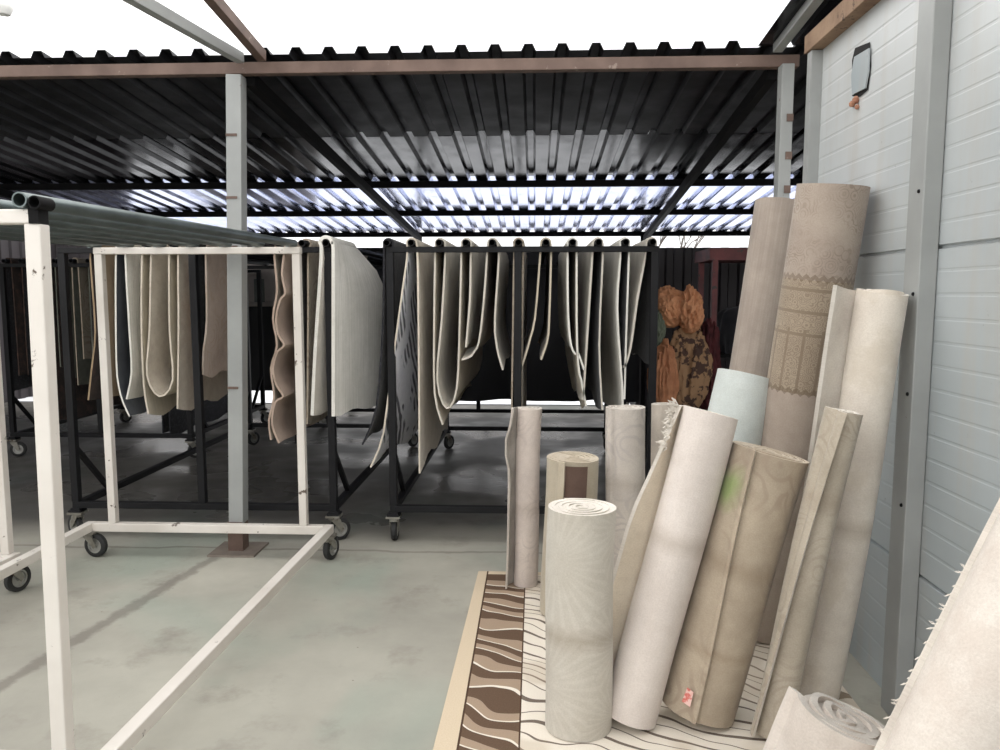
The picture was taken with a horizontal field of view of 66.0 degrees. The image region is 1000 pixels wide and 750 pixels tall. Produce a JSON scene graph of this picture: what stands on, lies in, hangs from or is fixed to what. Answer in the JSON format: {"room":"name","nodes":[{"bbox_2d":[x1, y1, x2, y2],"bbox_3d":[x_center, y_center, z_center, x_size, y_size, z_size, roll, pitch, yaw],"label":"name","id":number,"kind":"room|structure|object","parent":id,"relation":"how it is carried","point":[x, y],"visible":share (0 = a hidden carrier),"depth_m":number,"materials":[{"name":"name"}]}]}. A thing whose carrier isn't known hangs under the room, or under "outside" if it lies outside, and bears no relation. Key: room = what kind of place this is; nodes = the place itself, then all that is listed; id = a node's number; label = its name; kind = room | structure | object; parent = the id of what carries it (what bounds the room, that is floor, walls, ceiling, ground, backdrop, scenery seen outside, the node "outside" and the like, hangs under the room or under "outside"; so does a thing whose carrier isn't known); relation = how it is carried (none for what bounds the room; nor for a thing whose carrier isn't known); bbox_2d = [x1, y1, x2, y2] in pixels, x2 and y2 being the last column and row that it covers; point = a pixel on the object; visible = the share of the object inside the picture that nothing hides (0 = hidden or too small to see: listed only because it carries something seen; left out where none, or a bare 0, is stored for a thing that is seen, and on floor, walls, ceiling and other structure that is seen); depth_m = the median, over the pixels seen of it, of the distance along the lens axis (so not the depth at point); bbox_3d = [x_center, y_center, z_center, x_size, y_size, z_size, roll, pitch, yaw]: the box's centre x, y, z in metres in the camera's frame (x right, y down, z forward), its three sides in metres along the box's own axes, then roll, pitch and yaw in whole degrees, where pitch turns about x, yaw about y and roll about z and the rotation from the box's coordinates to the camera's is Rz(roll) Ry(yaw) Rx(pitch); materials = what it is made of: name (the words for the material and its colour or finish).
{"room":"carpet drying yard","nodes":[
{"label":"carpet drying yard","id":0,"kind":"room"},
{"bbox_2d":[0,0,13,16],"bbox_3d":[-2.482,-1.877,3.841,0.092,0.170,0.092,0,6,3],"label":"ceiling lamp","id":1,"kind":"object","parent":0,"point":[6,6],"visible":1,"depth_m":3.83,"materials":[{"name":"metal"}]},
{"bbox_2d":[0,240,55,402],"bbox_3d":[-7.196,-0.614,8.714,0.030,2.500,7.590,0,6,3],"label":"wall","id":2,"kind":"structure","parent":0,"point":[8,249],"depth_m":11.13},
{"bbox_2d":[55,244,88,258],"bbox_3d":[-6.649,-0.987,12.261,1.600,2.500,0.035,0,6,3],"label":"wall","id":3,"kind":"structure","parent":0,"point":[77,255],"depth_m":12.18,"materials":[{"name":"black metal"}]},
{"bbox_2d":[0,0,771,42],"bbox_3d":[-3.390,-1.859,0.211,9.190,0.765,8.500,0,6,3],"label":"sky","id":4,"kind":"structure","parent":0,"point":[31,21],"depth_m":4.11,"materials":[{"name":"white"}]},
{"bbox_2d":[0,174,795,232],"bbox_3d":[-1.452,-1.910,8.929,12.276,0.298,3.090,0,6,3],"label":"ceiling","id":5,"kind":"structure","parent":0,"point":[696,197],"depth_m":8.51,"materials":[{"name":"metal"}]},
{"bbox_2d":[258,231,749,236],"bbox_3d":[-1.149,-1.893,10.382,11.750,0.060,0.050,0,6,3],"label":"beam","id":6,"kind":"structure","parent":5,"relation":"attached to","point":[614,233],"depth_m":10.30,"materials":[{"name":"metal"}]},
{"bbox_2d":[0,128,804,182],"bbox_3d":[-1.553,-1.866,6.689,12.276,0.164,1.500,0,6,3],"label":"ceiling","id":7,"kind":"structure","parent":0,"point":[580,155],"depth_m":6.55,"materials":[{"name":"black metal"}]},
{"bbox_2d":[0,41,807,139],"bbox_3d":[-1.622,-1.836,5.165,12.276,0.177,1.660,0,6,3],"label":"ceiling","id":8,"kind":"structure","parent":0,"point":[666,102],"depth_m":5.10,"materials":[{"name":"black metal"}]},
{"bbox_2d":[122,0,243,62],"bbox_3d":[-1.515,-1.657,3.619,0.050,0.142,1.404,1,6,5],"label":"roof beam","id":9,"kind":"structure","parent":8,"relation":"attached to","point":[153,8],"depth_m":3.67,"materials":[{"name":"grey metal"}]},
{"bbox_2d":[203,0,265,61],"bbox_3d":[-1.353,-1.760,3.420,0.050,0.202,1.765,0,6,1],"label":"roof beam","id":10,"kind":"structure","parent":8,"relation":"attached to","point":[220,8],"depth_m":3.89,"materials":[{"name":"brown metal"}]},
{"bbox_2d":[0,391,889,749],"bbox_3d":[-2.566,0.579,9.740,26.000,0.112,29.000,0,6,3],"label":"floor","id":11,"kind":"structure","parent":0,"point":[358,650],"depth_m":3.97,"materials":[{"name":"concrete"}]},
{"bbox_2d":[0,350,30,591],"bbox_3d":[-3.303,0.324,2.861,1.520,1.856,2.390,0,6,3],"label":"rack","id":12,"kind":"object","parent":11,"relation":"on","point":[16,582],"visible":0.78,"depth_m":3.98,"materials":[{"name":"metal"}]},
{"bbox_2d":[0,259,268,457],"bbox_3d":[-3.727,-0.252,8.244,1.856,1.875,2.095,0,6,3],"label":"drying rack","id":13,"kind":"object","parent":11,"relation":"on","point":[17,448],"visible":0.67,"depth_m":7.31,"materials":[{"name":"black metal"}]},
{"bbox_2d":[5,258,32,390],"bbox_3d":[-4.567,-0.566,8.161,0.102,1.259,1.800,0,6,3],"label":"rug","id":14,"kind":"object","parent":13,"relation":"hanging from","point":[22,380],"visible":0.13,"depth_m":7.32,"materials":[{"name":"black fabric"}]},
{"bbox_2d":[21,258,31,374],"bbox_3d":[-4.411,-0.581,8.052,0.096,1.206,1.600,0,6,3],"label":"rug","id":15,"kind":"object","parent":13,"relation":"hanging from","point":[23,269],"visible":0.03,"depth_m":7.27,"materials":[{"name":"fabric"}]},
{"bbox_2d":[55,258,76,377],"bbox_3d":[-4.087,-0.598,7.985,0.098,1.158,1.500,0,6,3],"label":"rug","id":16,"kind":"object","parent":13,"relation":"hanging from","point":[56,268],"visible":0.02,"depth_m":7.28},
{"bbox_2d":[71,257,91,384],"bbox_3d":[-3.925,-0.593,8.179,0.095,1.209,1.900,0,6,3],"label":"rug","id":17,"kind":"object","parent":13,"relation":"hanging from","point":[80,282],"visible":0.15,"depth_m":7.29,"materials":[{"name":"beige fabric"}]},
{"bbox_2d":[51,258,122,419],"bbox_3d":[-4.238,-0.410,8.213,0.098,1.579,1.900,0,6,3],"label":"rug","id":18,"kind":"object","parent":13,"relation":"hanging from","point":[85,407],"visible":0.06,"depth_m":7.48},
{"bbox_2d":[88,267,92,354],"bbox_3d":[-3.765,-0.527,8.028,0.098,1.308,1.600,0,6,3],"label":"rug","id":19,"kind":"object","parent":13,"relation":"hanging from","point":[88,267],"visible":0.02,"depth_m":7.22,"materials":[{"name":"beige fabric"}]},
{"bbox_2d":[162,394,227,432],"bbox_3d":[-3.130,-0.336,8.069,0.098,1.697,1.700,0,6,3],"label":"rug","id":20,"kind":"object","parent":13,"relation":"hanging from","point":[175,420],"visible":0.03,"depth_m":7.61,"materials":[{"name":"grey carpet"}]},
{"bbox_2d":[0,192,338,749],"bbox_3d":[-1.767,0.273,3.350,1.520,1.856,2.390,0,6,3],"label":"rack","id":21,"kind":"object","parent":11,"relation":"on","point":[39,221],"visible":1,"depth_m":2.86,"materials":[{"name":"metal"}]},
{"bbox_2d":[57,240,417,539],"bbox_3d":[-1.808,-0.049,6.320,1.843,1.875,3.145,0,6,3],"label":"drying rack","id":22,"kind":"object","parent":11,"relation":"on","point":[342,527],"visible":0.7,"depth_m":4.84,"materials":[{"name":"black metal"}]},
{"bbox_2d":[87,245,119,399],"bbox_3d":[-2.492,-0.409,5.496,0.173,1.013,1.400,0,6,3],"label":"rug","id":23,"kind":"object","parent":22,"relation":"hanging from","point":[94,392],"visible":0.06,"depth_m":4.86,"materials":[{"name":"beige fabric"}]},
{"bbox_2d":[115,245,146,415],"bbox_3d":[-2.314,-0.368,5.593,0.129,1.115,1.600,0,6,3],"label":"rug","id":24,"kind":"object","parent":22,"relation":"hanging from","point":[127,267],"visible":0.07,"depth_m":4.86,"materials":[{"name":"fabric"}]},
{"bbox_2d":[140,245,227,414],"bbox_3d":[-2.085,-0.319,5.185,0.297,1.126,0.800,0,6,3],"label":"rug","id":25,"kind":"object","parent":22,"relation":"hanging from","point":[165,317],"visible":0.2,"depth_m":4.86,"materials":[{"name":"beige fabric"}]},
{"bbox_2d":[198,245,227,377],"bbox_3d":[-1.838,-0.433,5.061,0.130,0.874,0.600,0,6,3],"label":"rug","id":26,"kind":"object","parent":22,"relation":"hanging from","point":[212,267],"visible":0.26,"depth_m":4.88,"materials":[{"name":"beige fabric"}]},
{"bbox_2d":[268,245,314,442],"bbox_3d":[-1.359,-0.242,5.185,0.150,1.280,0.850,0,6,3],"label":"rug","id":27,"kind":"object","parent":22,"relation":"hanging from","point":[282,425],"visible":0.37,"depth_m":4.85,"materials":[{"name":"beige fabric"}]},
{"bbox_2d":[299,238,367,423],"bbox_3d":[-1.185,-0.334,5.575,0.135,1.178,1.600,0,6,3],"label":"rug","id":28,"kind":"object","parent":22,"relation":"hanging from","point":[310,261],"visible":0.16,"depth_m":4.85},
{"bbox_2d":[311,235,382,415],"bbox_3d":[-0.969,-0.320,4.973,0.291,1.105,0.641,1,6,10],"label":"rug","id":29,"kind":"object","parent":22,"relation":"hanging from","point":[357,286],"visible":0.95,"depth_m":4.85,"materials":[{"name":"white fabric"}]},
{"bbox_2d":[207,74,268,557],"bbox_3d":[-1.589,-0.319,4.538,0.280,2.786,0.260,0,6,3],"label":"steel post","id":30,"kind":"object","parent":11,"relation":"on","point":[237,545],"visible":0.88,"depth_m":4.51,"materials":[{"name":"grey metal"}]},
{"bbox_2d":[246,76,421,240],"bbox_3d":[-1.255,-1.762,7.381,0.055,0.568,5.887,0,6,4],"label":"rafter","id":31,"kind":"object","parent":30,"relation":"attached to","point":[255,84],"visible":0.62,"depth_m":5.69,"materials":[{"name":"metal"}]},
{"bbox_2d":[0,178,802,190],"bbox_3d":[-1.283,-1.831,7.415,11.750,0.060,0.050,0,6,3],"label":"beam","id":32,"kind":"structure","parent":31,"relation":"on","point":[647,182],"depth_m":7.37,"materials":[{"name":"metal"}]},
{"bbox_2d":[139,209,753,216],"bbox_3d":[-1.217,-1.861,8.868,11.750,0.060,0.050,0,6,3],"label":"beam","id":33,"kind":"structure","parent":31,"relation":"on","point":[606,211],"depth_m":8.81,"materials":[{"name":"metal"}]},
{"bbox_2d":[247,264,275,390],"bbox_3d":[-3.126,-0.534,9.961,1.390,2.080,1.080,0,6,3],"label":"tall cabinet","id":34,"kind":"object","parent":11,"relation":"on","point":[267,275],"visible":0.03,"depth_m":9.43,"materials":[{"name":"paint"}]},
{"bbox_2d":[295,248,644,442],"bbox_3d":[-0.338,-0.286,7.895,3.632,2.019,0.138,0,6,2],"label":"tarpaulin","id":35,"kind":"object","parent":11,"relation":"on","point":[548,378],"visible":0.19,"depth_m":7.87,"materials":[{"name":"plastic"}]},
{"bbox_2d":[317,401,634,422],"bbox_3d":[-0.195,-0.299,9.562,3.822,1.695,1.645,0,6,3],"label":"drying rack","id":36,"kind":"object","parent":11,"relation":"on","point":[478,409],"visible":0.12,"depth_m":8.83,"materials":[{"name":"metal"}]},
{"bbox_2d":[383,239,658,539],"bbox_3d":[0.207,-0.035,6.180,1.704,1.875,3.045,0,6,3],"label":"drying rack","id":37,"kind":"object","parent":11,"relation":"on","point":[395,473],"visible":0.48,"depth_m":4.68,"materials":[{"name":"black metal"}]},
{"bbox_2d":[362,238,405,444],"bbox_3d":[-0.727,-0.258,5.381,0.228,1.289,1.300,0,6,3],"label":"rug","id":38,"kind":"object","parent":37,"relation":"hanging from","point":[377,423],"visible":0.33,"depth_m":4.84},
{"bbox_2d":[370,237,447,472],"bbox_3d":[-0.616,-0.187,5.454,0.322,1.446,1.500,0,6,3],"label":"rug","id":39,"kind":"object","parent":37,"relation":"hanging from","point":[416,406],"visible":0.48,"depth_m":4.99,"materials":[{"name":"grey fabric"}]},
{"bbox_2d":[433,238,485,424],"bbox_3d":[-0.248,-0.364,5.700,0.250,1.145,2.000,0,6,3],"label":"rug","id":40,"kind":"object","parent":37,"relation":"hanging from","point":[459,278],"visible":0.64,"depth_m":4.96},
{"bbox_2d":[462,237,511,369],"bbox_3d":[-0.066,-0.518,5.525,0.271,0.803,1.700,0,6,3],"label":"rug","id":41,"kind":"object","parent":37,"relation":"hanging from","point":[493,316],"visible":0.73,"depth_m":5.12,"materials":[{"name":"beige carpet"}]},
{"bbox_2d":[511,237,526,407],"bbox_3d":[0.145,-0.269,5.642,0.088,1.323,1.900,0,6,3],"label":"rug","id":42,"kind":"object","parent":37,"relation":"hanging from","point":[524,254],"visible":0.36,"depth_m":4.82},
{"bbox_2d":[522,237,551,366],"bbox_3d":[0.245,-0.505,5.462,0.209,0.816,1.600,0,6,3],"label":"rug","id":43,"kind":"object","parent":37,"relation":"hanging from","point":[543,339],"visible":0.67,"depth_m":4.81,"materials":[{"name":"beige carpet"}]},
{"bbox_2d":[558,237,586,408],"bbox_3d":[0.509,-0.368,5.514,0.143,1.098,1.700,0,6,3],"label":"rug","id":44,"kind":"object","parent":37,"relation":"hanging from","point":[567,262],"visible":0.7,"depth_m":5.01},
{"bbox_2d":[574,237,603,409],"bbox_3d":[0.612,-0.382,5.559,0.143,1.080,1.800,0,6,3],"label":"rug","id":45,"kind":"object","parent":37,"relation":"hanging from","point":[590,264],"visible":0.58,"depth_m":4.97,"materials":[{"name":"beige fabric"}]},
{"bbox_2d":[600,237,629,405],"bbox_3d":[0.782,-0.331,5.606,0.082,1.191,1.900,0,6,3],"label":"rug","id":46,"kind":"object","parent":37,"relation":"hanging from","point":[615,286],"visible":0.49,"depth_m":4.96,"materials":[{"name":"beige fabric"}]},
{"bbox_2d":[622,237,656,367],"bbox_3d":[0.881,-0.498,5.383,0.201,0.812,1.500,0,6,3],"label":"rug","id":47,"kind":"object","parent":37,"relation":"hanging from","point":[639,269],"visible":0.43,"depth_m":4.92,"materials":[{"name":"beige carpet"}]},
{"bbox_2d":[433,571,861,749],"bbox_3d":[0.555,1.250,2.876,1.579,0.010,2.804,0,6,3],"label":"rug","id":48,"kind":"object","parent":11,"relation":"on","point":[496,696],"visible":0.34,"depth_m":2.95,"materials":[{"name":"beige carpet"}]},
{"bbox_2d":[505,406,541,588],"bbox_3d":[0.114,0.640,4.061,0.222,0.953,0.142,-2,6,-15],"label":"rolled rug","id":49,"kind":"object","parent":48,"relation":"on","point":[522,440],"visible":1,"depth_m":4.02,"materials":[{"name":"beige carpet"}]},
{"bbox_2d":[540,451,598,615],"bbox_3d":[0.331,0.770,3.694,0.276,0.772,0.270,0,6,3],"label":"rolled rug","id":50,"kind":"object","parent":48,"relation":"on","point":[569,474],"visible":0.32,"depth_m":3.59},
{"bbox_2d":[545,498,616,741],"bbox_3d":[0.283,0.856,2.730,0.246,0.803,0.248,0,6,3],"label":"rolled rug","id":51,"kind":"object","parent":48,"relation":"on","point":[580,538],"visible":1,"depth_m":2.63,"materials":[{"name":"beige carpet"}]},
{"bbox_2d":[605,405,644,570],"bbox_3d":[0.616,0.647,3.801,0.209,0.994,0.237,0,6,3],"label":"rolled rug","id":52,"kind":"object","parent":48,"relation":"on","point":[624,424],"visible":0.63,"depth_m":3.70,"materials":[{"name":"beige carpet"}]},
{"bbox_2d":[651,402,676,465],"bbox_3d":[0.855,0.632,4.054,0.137,0.970,0.153,2,6,17],"label":"rolled rug","id":53,"kind":"object","parent":48,"relation":"on","point":[658,413],"visible":0.15,"depth_m":3.98,"materials":[{"name":"beige carpet"}]},
{"bbox_2d":[611,398,737,729],"bbox_3d":[0.589,0.666,2.757,0.518,1.171,0.205,-2,6,-16],"label":"rolled rug","id":54,"kind":"object","parent":48,"relation":"on","point":[666,533],"visible":0.99,"depth_m":2.69,"materials":[{"name":"beige carpet"}]},
{"bbox_2d":[662,441,808,727],"bbox_3d":[0.840,0.744,2.784,0.502,1.012,0.267,-1,6,-7],"label":"rolled rug","id":55,"kind":"object","parent":48,"relation":"on","point":[761,486],"visible":0.99,"depth_m":2.67,"materials":[{"name":"beige fabric"}]},
{"bbox_2d":[708,368,768,445],"bbox_3d":[0.974,0.576,3.429,0.537,1.214,0.262,-2,6,-22],"label":"rolled rug","id":56,"kind":"object","parent":48,"relation":"on","point":[742,396],"visible":0.17,"depth_m":3.30,"materials":[{"name":"white carpet"}]},
{"bbox_2d":[729,197,793,377],"bbox_3d":[1.277,0.115,3.958,0.580,2.020,0.245,-3,7,-24],"label":"rolled rug","id":57,"kind":"object","parent":48,"relation":"on","point":[772,216],"visible":0.46,"depth_m":3.84,"materials":[{"name":"beige carpet"}]},
{"bbox_2d":[750,406,862,738],"bbox_3d":[1.039,0.685,2.630,0.346,1.162,0.148,0,6,3],"label":"rolled rug","id":58,"kind":"object","parent":48,"relation":"on","point":[824,489],"visible":0.93,"depth_m":2.59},
{"bbox_2d":[757,183,870,643],"bbox_3d":[1.287,0.193,3.332,0.289,1.995,0.500,-5,8,-41],"label":"rolled rug","id":59,"kind":"object","parent":48,"relation":"on","point":[828,219],"visible":0.57,"depth_m":3.14,"materials":[{"name":"beige carpet"}]},
{"bbox_2d":[763,686,884,749],"bbox_3d":[0.780,1.074,1.950,0.387,0.531,0.237,0,6,3],"label":"rolled rug","id":60,"kind":"object","parent":48,"relation":"on","point":[815,721],"visible":0.98,"depth_m":1.91,"materials":[{"name":"beige carpet"}]},
{"bbox_2d":[800,285,908,699],"bbox_3d":[1.223,0.462,2.805,0.404,1.569,0.179,2,6,18],"label":"rolled rug","id":61,"kind":"object","parent":48,"relation":"on","point":[864,330],"visible":0.75,"depth_m":2.72,"materials":[{"name":"beige carpet"}]},
{"bbox_2d":[874,498,999,749],"bbox_3d":[1.053,0.759,1.708,0.785,1.214,0.280,-1,6,-11],"label":"rolled rug","id":62,"kind":"object","parent":48,"relation":"on","point":[950,699],"visible":1,"depth_m":1.66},
{"bbox_2d":[645,407,707,460],"bbox_3d":[1.554,0.585,6.634,0.618,0.550,0.500,0,6,3],"label":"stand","id":63,"kind":"object","parent":11,"relation":"on","point":[645,407],"visible":0.04,"depth_m":6.82,"materials":[{"name":"metal"}]},
{"bbox_2d":[647,338,678,402],"bbox_3d":[1.377,0.025,6.503,0.278,0.682,0.308,0,6,3],"label":"folded blanket","id":64,"kind":"object","parent":63,"relation":"on","point":[667,381],"visible":0.5,"depth_m":6.39,"materials":[{"name":"orange fabric"}]},
{"bbox_2d":[657,310,665,345],"bbox_3d":[1.311,-0.417,6.561,0.193,0.444,0.303,0,6,3],"label":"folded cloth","id":65,"kind":"object","parent":64,"relation":"on","point":[661,332],"visible":0.26,"depth_m":6.44,"materials":[{"name":"fabric"}]},
{"bbox_2d":[670,325,713,407],"bbox_3d":[1.611,-0.073,6.566,0.421,0.853,0.307,0,6,3],"label":"patterned blanket","id":66,"kind":"object","parent":63,"relation":"on","point":[694,359],"visible":0.65,"depth_m":6.45,"materials":[{"name":"brown fabric"}]},
{"bbox_2d":[658,285,681,327],"bbox_3d":[1.445,-0.580,6.519,0.306,0.364,0.307,0,6,3],"label":"blanket","id":67,"kind":"object","parent":66,"relation":"on","point":[669,298],"visible":0.7,"depth_m":6.41,"materials":[{"name":"orange fabric"}]},
{"bbox_2d":[679,284,704,333],"bbox_3d":[1.592,-0.553,6.454,0.228,0.419,0.328,0,6,3],"label":"blanket","id":68,"kind":"object","parent":66,"relation":"on","point":[692,316],"visible":0.95,"depth_m":6.35,"materials":[{"name":"orange fabric"}]},
{"bbox_2d":[699,318,720,409],"bbox_3d":[1.813,-0.068,6.736,0.220,0.863,0.324,0,6,3],"label":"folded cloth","id":69,"kind":"object","parent":63,"relation":"on","point":[711,332],"visible":0.41,"depth_m":6.62,"materials":[{"name":"red fabric"}]},
{"bbox_2d":[695,248,747,357],"bbox_3d":[2.791,-0.233,7.598,1.630,1.975,0.680,0,6,3],"label":"storage shelf","id":70,"kind":"object","parent":11,"relation":"on","point":[714,256],"visible":0.15,"depth_m":7.25,"materials":[{"name":"red metal"}]},
{"bbox_2d":[717,306,738,353],"bbox_3d":[2.319,-0.448,7.559,0.411,0.450,0.464,0,6,3],"label":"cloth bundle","id":71,"kind":"object","parent":70,"relation":"on","point":[726,318],"visible":0.4,"depth_m":7.42,"materials":[{"name":"black fabric"}]},
{"bbox_2d":[773,63,794,197],"bbox_3d":[1.555,-0.296,4.324,0.067,2.785,0.086,0,6,3],"label":"steel post","id":72,"kind":"object","parent":11,"relation":"on","point":[785,87],"visible":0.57,"depth_m":4.18,"materials":[{"name":"grey metal"}]},
{"bbox_2d":[0,54,799,79],"bbox_3d":[-3.074,-1.747,4.456,9.440,0.064,0.060,0,6,3],"label":"beam","id":73,"kind":"structure","parent":72,"relation":"on","point":[724,62],"depth_m":4.32,"materials":[{"name":"brown metal"}]},
{"bbox_2d":[0,188,14,199],"bbox_3d":[-4.856,-1.780,7.543,0.055,0.568,5.886,0,6,3],"label":"rafter","id":74,"kind":"object","parent":73,"relation":"attached to","point":[4,193],"visible":0.2,"depth_m":7.53,"materials":[{"name":"metal"}]},
{"bbox_2d":[643,70,776,239],"bbox_3d":[1.720,-1.748,7.247,0.055,0.568,5.887,0,6,4],"label":"rafter","id":75,"kind":"object","parent":73,"relation":"attached to","point":[768,78],"visible":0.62,"depth_m":5.52,"materials":[{"name":"metal"}]},
{"bbox_2d":[881,0,952,715],"bbox_3d":[1.464,-0.095,2.716,0.067,2.720,0.110,0,6,3],"label":"steel post","id":76,"kind":"object","parent":11,"relation":"on","point":[934,16],"visible":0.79,"depth_m":2.69,"materials":[{"name":"grey metal"}]},
{"bbox_2d":[634,230,704,247],"bbox_3d":[3.559,-1.718,15.502,1.249,3.282,2.324,-2,6,-20],"label":"bare tree","id":77,"kind":"object","parent":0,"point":[702,237],"visible":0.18,"depth_m":15.33,"materials":[{"name":"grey plant"}]},
{"bbox_2d":[635,247,747,406],"bbox_3d":[3.131,-0.377,8.557,3.200,2.060,0.035,0,6,3],"label":"wall","id":78,"kind":"structure","parent":0,"point":[678,268],"depth_m":8.53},
{"bbox_2d":[758,0,842,45],"bbox_3d":[1.509,-1.725,0.454,0.558,0.660,7.400,0,6,3],"label":"ceiling","id":79,"kind":"structure","parent":0,"point":[793,6],"depth_m":3.87,"materials":[{"name":"black metal"}]},
{"bbox_2d":[773,0,823,52],"bbox_3d":[1.409,-1.740,2.209,0.050,0.409,3.886,0,6,3],"label":"roof beam","id":80,"kind":"structure","parent":79,"relation":"attached to","point":[809,7],"depth_m":3.83,"materials":[{"name":"grey metal"}]},
{"bbox_2d":[818,0,999,687],"bbox_3d":[1.444,0.148,0.413,0.100,2.720,6.920,0,6,3],"label":"wall","id":81,"kind":"structure","parent":0,"point":[869,145],"depth_m":2.60,"materials":[{"name":"white metal"}]},
{"bbox_2d":[802,50,822,182],"bbox_3d":[1.534,-1.237,3.756,0.075,0.655,0.060,0,6,3],"label":"channel","id":82,"kind":"object","parent":81,"relation":"attached to","point":[815,57],"visible":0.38,"depth_m":3.73,"materials":[{"name":"grey paint"}]},
{"bbox_2d":[804,0,880,53],"bbox_3d":[1.399,-1.300,0.796,0.090,0.085,5.980,0,6,3],"label":"beam","id":83,"kind":"structure","parent":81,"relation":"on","point":[845,14],"depth_m":3.40,"materials":[{"name":"brown wood"}]},
{"bbox_2d":[849,42,870,109],"bbox_3d":[1.522,-1.266,3.260,0.033,0.272,0.200,0,6,3],"label":"floodlight","id":84,"kind":"object","parent":81,"relation":"attached to","point":[861,60],"depth_m":3.25,"materials":[{"name":"black"}]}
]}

